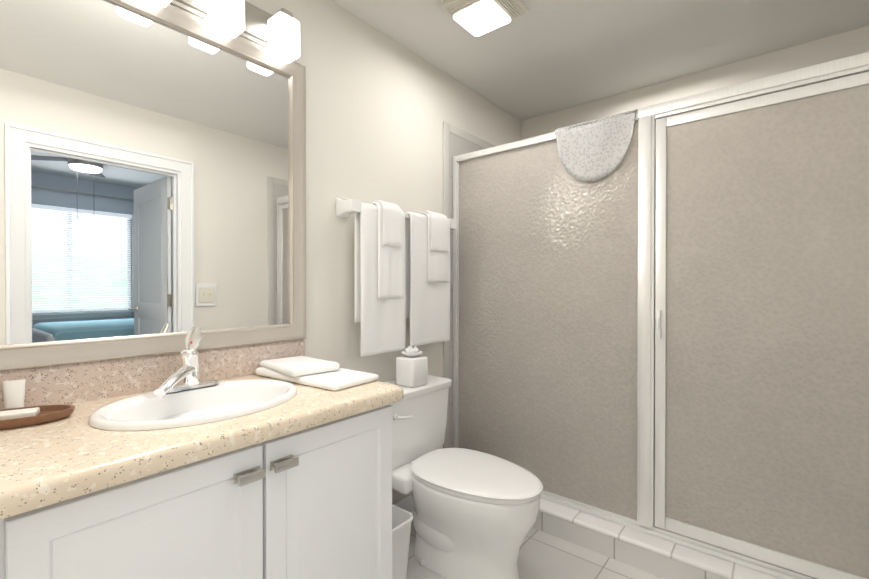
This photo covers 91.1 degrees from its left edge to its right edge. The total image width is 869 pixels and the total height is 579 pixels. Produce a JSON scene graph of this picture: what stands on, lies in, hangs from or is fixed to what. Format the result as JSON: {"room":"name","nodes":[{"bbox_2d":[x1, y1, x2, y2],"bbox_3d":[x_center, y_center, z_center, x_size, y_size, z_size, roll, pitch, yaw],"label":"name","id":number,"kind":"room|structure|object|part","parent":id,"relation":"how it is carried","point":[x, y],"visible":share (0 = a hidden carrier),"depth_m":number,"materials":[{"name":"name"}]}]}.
{"room":"bathroom","nodes":[
{"label":"bathroom","id":0,"kind":"room"},
{"bbox_2d":[245,0,520,503],"bbox_3d":[-0.465,-0.043,1.899,0.100,2.410,3.570,0,0,39],"label":"wall","id":1,"kind":"structure","parent":0,"point":[381,107],"depth_m":1.96,"materials":[{"name":"white paint"}]},
{"bbox_2d":[0,339,304,409],"bbox_3d":[-1.005,0.253,1.141,0.020,0.108,1.502,0,0,39],"label":"backsplash","id":2,"kind":"structure","parent":1,"relation":"attached to","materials":[{"name":"stone"}]},
{"bbox_2d":[0,0,305,370],"bbox_3d":[-0.835,-0.349,1.340,0.031,1.090,0.980,0,0,39],"label":"mirror","id":3,"kind":"object","parent":1,"relation":"attached to","point":[152,179],"visible":0.98,"depth_m":1.29,"materials":[{"name":"beige mirror"}]},
{"bbox_2d":[147,0,299,62],"bbox_3d":[-0.769,-0.952,1.341,0.126,0.175,0.780,0,0,39],"label":"sconce","id":4,"kind":"object","parent":1,"relation":"attached to","point":[277,35],"visible":1,"depth_m":1.52,"materials":[{"name":"white glass"}]},
{"bbox_2d":[336,198,455,356],"bbox_3d":[-0.140,-0.063,2.111,0.130,0.698,0.758,0,0,39],"label":"towel rail","id":5,"kind":"object","parent":1,"relation":"attached to","point":[402,267],"visible":1,"depth_m":2.00,"materials":[{"name":"white fabric"}]},
{"bbox_2d":[393,494,414,512],"bbox_3d":[-0.242,1.116,2.090,0.012,0.090,0.913,0,0,39],"label":"baseboard","id":6,"kind":"structure","parent":1,"relation":"attached to","point":[406,503],"depth_m":2.19,"materials":[{"name":"white tile"}]},
{"bbox_2d":[443,121,494,447],"bbox_3d":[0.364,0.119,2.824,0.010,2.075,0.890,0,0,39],"label":"shower wall tile","id":7,"kind":"structure","parent":1,"relation":"attached to","point":[458,146],"depth_m":2.49,"materials":[{"name":"white tile"}]},
{"bbox_2d":[533,498,780,578],"bbox_3d":[0.831,1.105,1.893,1.919,0.115,0.158,0,0,39],"label":"shower curb","id":8,"kind":"structure","parent":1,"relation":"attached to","point":[658,556],"depth_m":1.80,"materials":[{"name":"tile"}]},
{"bbox_2d":[452,52,868,578],"bbox_3d":[0.848,0.129,1.908,1.899,1.836,0.044,0,0,39],"label":"frame","id":9,"kind":"object","parent":8,"relation":"on","point":[655,121],"visible":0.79,"depth_m":1.80,"materials":[{"name":"metal"}]},
{"bbox_2d":[459,121,637,519],"bbox_3d":[0.518,0.133,2.181,0.984,1.764,0.005,0,0,39],"label":"pane","id":10,"kind":"object","parent":9,"relation":"in","point":[548,256],"depth_m":2.12,"materials":[{"name":"beige glass"}]},
{"bbox_2d":[555,109,637,181],"bbox_3d":[0.747,-0.649,1.988,0.372,0.289,0.053,0,0,39],"label":"bath mat","id":11,"kind":"object","parent":9,"relation":"hanging from","point":[588,143],"visible":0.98,"depth_m":1.96,"materials":[{"name":"fabric"}]},
{"bbox_2d":[655,310,660,338],"bbox_3d":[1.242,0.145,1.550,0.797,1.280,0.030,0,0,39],"label":"door handle","id":12,"kind":"object","parent":9,"relation":"attached to","point":[657,324],"visible":1,"depth_m":1.79,"materials":[{"name":"white plastic"}]},
{"bbox_2d":[665,84,868,578],"bbox_3d":[1.252,0.140,1.574,0.723,1.658,0.005,0,0,39],"label":"pane","id":13,"kind":"object","parent":9,"relation":"in","point":[767,326],"depth_m":1.57,"materials":[{"name":"beige glass"}]},
{"bbox_2d":[406,512,663,578],"bbox_3d":[0.316,1.196,1.267,2.120,0.060,3.570,0,0,39],"label":"floor","id":14,"kind":"structure","parent":0,"point":[543,555],"depth_m":1.81,"materials":[{"name":"tile"}]},
{"bbox_2d":[0,399,401,578],"bbox_3d":[-0.794,0.760,0.962,0.576,0.813,1.488,0,0,39],"label":"bathroom vanity","id":15,"kind":"object","parent":14,"relation":"on","point":[190,461],"depth_m":0.98,"materials":[{"name":"white wood"}]},
{"bbox_2d":[0,381,402,510],"bbox_3d":[-0.787,0.330,0.965,0.580,0.043,1.506,0,0,39],"label":"countertop","id":16,"kind":"structure","parent":15,"relation":"on","point":[49,460],"depth_m":0.86,"materials":[{"name":"beige stone"}]},
{"bbox_2d":[3,379,25,408],"bbox_3d":[-1.037,0.264,1.017,0.029,0.087,0.090,0,0,23],"label":"cup","id":17,"kind":"object","parent":16,"relation":"on","point":[14,393],"visible":0.67,"depth_m":1.04,"materials":[{"name":"white"}]},
{"bbox_2d":[0,404,74,429],"bbox_3d":[-0.975,0.294,0.987,0.141,0.026,0.213,0,0,39],"label":"soap dish","id":18,"kind":"object","parent":16,"relation":"on","point":[23,417],"visible":1,"depth_m":0.98,"materials":[{"name":"brown wood"}]},
{"bbox_2d":[140,327,223,398],"bbox_3d":[-0.717,0.201,1.241,0.128,0.178,0.200,0,0,39],"label":"faucet","id":19,"kind":"object","parent":16,"relation":"on","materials":[{"name":"silver metal"}]},
{"bbox_2d":[68,371,327,446],"bbox_3d":[-0.625,0.380,1.166,0.396,0.180,0.504,0,0,39],"label":"sink","id":20,"kind":"object","parent":16,"relation":"in","point":[125,416],"depth_m":1.17,"materials":[{"name":"white ceramic"}]},
{"bbox_2d":[255,356,378,390],"bbox_3d":[-0.416,0.278,1.485,0.437,0.053,0.229,0,0,39],"label":"folded towel","id":21,"kind":"object","parent":16,"relation":"on","point":[319,373],"visible":1,"depth_m":1.43,"materials":[{"name":"white fabric"}]},
{"bbox_2d":[392,504,412,578],"bbox_3d":[-0.210,1.028,1.665,0.180,0.268,0.230,0,0,39],"label":"waste bin","id":22,"kind":"object","parent":14,"relation":"on","point":[402,519],"visible":0.35,"depth_m":1.65,"materials":[{"name":"white plastic"}]},
{"bbox_2d":[384,374,542,578],"bbox_3d":[0.083,0.805,1.850,0.804,0.727,0.490,0,0,39],"label":"toilet","id":23,"kind":"object","parent":14,"relation":"on","point":[475,514],"visible":0.92,"depth_m":1.72,"materials":[{"name":"white ceramic"}]},
{"bbox_3d":[-0.135,0.551,1.861,0.028,0.032,0.099,0,0,39],"label":"lever","id":24,"kind":"part","parent":23,"relation":"part of","materials":[{"name":"white plastic"}]},
{"bbox_2d":[396,345,427,386],"bbox_3d":[-0.106,0.349,2.002,0.114,0.180,0.114,0,0,39],"label":"tissue box","id":25,"kind":"object","parent":23,"relation":"on","point":[411,367],"visible":1,"depth_m":1.96,"materials":[{"name":"white ceramic"}]},
{"bbox_2d":[401,345,421,356],"bbox_3d":[-0.106,0.285,2.001,0.096,0.051,0.099,0,0,39],"label":"tissue","id":26,"kind":"object","parent":25,"relation":"on","point":[409,352],"depth_m":1.98,"materials":[{"name":"white paper"}]},
{"bbox_3d":[-0.141,0.611,2.032,0.226,0.342,0.490,0,0,39],"label":"tank","id":27,"kind":"part","parent":23,"relation":"part of","materials":[{"name":"white ceramic"}]},
{"bbox_3d":[0.173,0.765,1.776,0.572,0.037,0.386,0,0,39],"label":"seat","id":28,"kind":"part","parent":23,"relation":"part of","materials":[{"name":"white plastic"}]},
{"bbox_2d":[331,0,868,120],"bbox_3d":[0.316,-1.274,1.251,2.120,0.060,3.570,0,0,39],"label":"ceiling","id":29,"kind":"structure","parent":0,"point":[541,57],"depth_m":2.12,"materials":[{"name":"white paint"}]},
{"bbox_2d":[439,0,528,35],"bbox_3d":[0.219,-1.230,1.874,0.284,0.032,0.284,0,0,39],"label":"ceiling vent","id":30,"kind":"object","parent":29,"relation":"in","point":[477,17],"visible":0.98,"depth_m":1.87,"materials":[{"name":"beige plastic"}]},
{"bbox_2d":[439,0,528,20],"bbox_3d":[0.219,-1.233,1.874,0.284,0.026,0.284,0,0,39],"label":"grille","id":31,"kind":"object","parent":30,"relation":"attached to","point":[460,10],"depth_m":1.85,"materials":[{"name":"beige plastic"}]},
{"bbox_2d":[521,26,868,139],"bbox_3d":[1.416,-0.047,2.600,1.920,2.410,0.100,0,0,39],"label":"wall","id":32,"kind":"structure","parent":0,"point":[835,47],"depth_m":2.41,"materials":[{"name":"white paint"}]}
]}

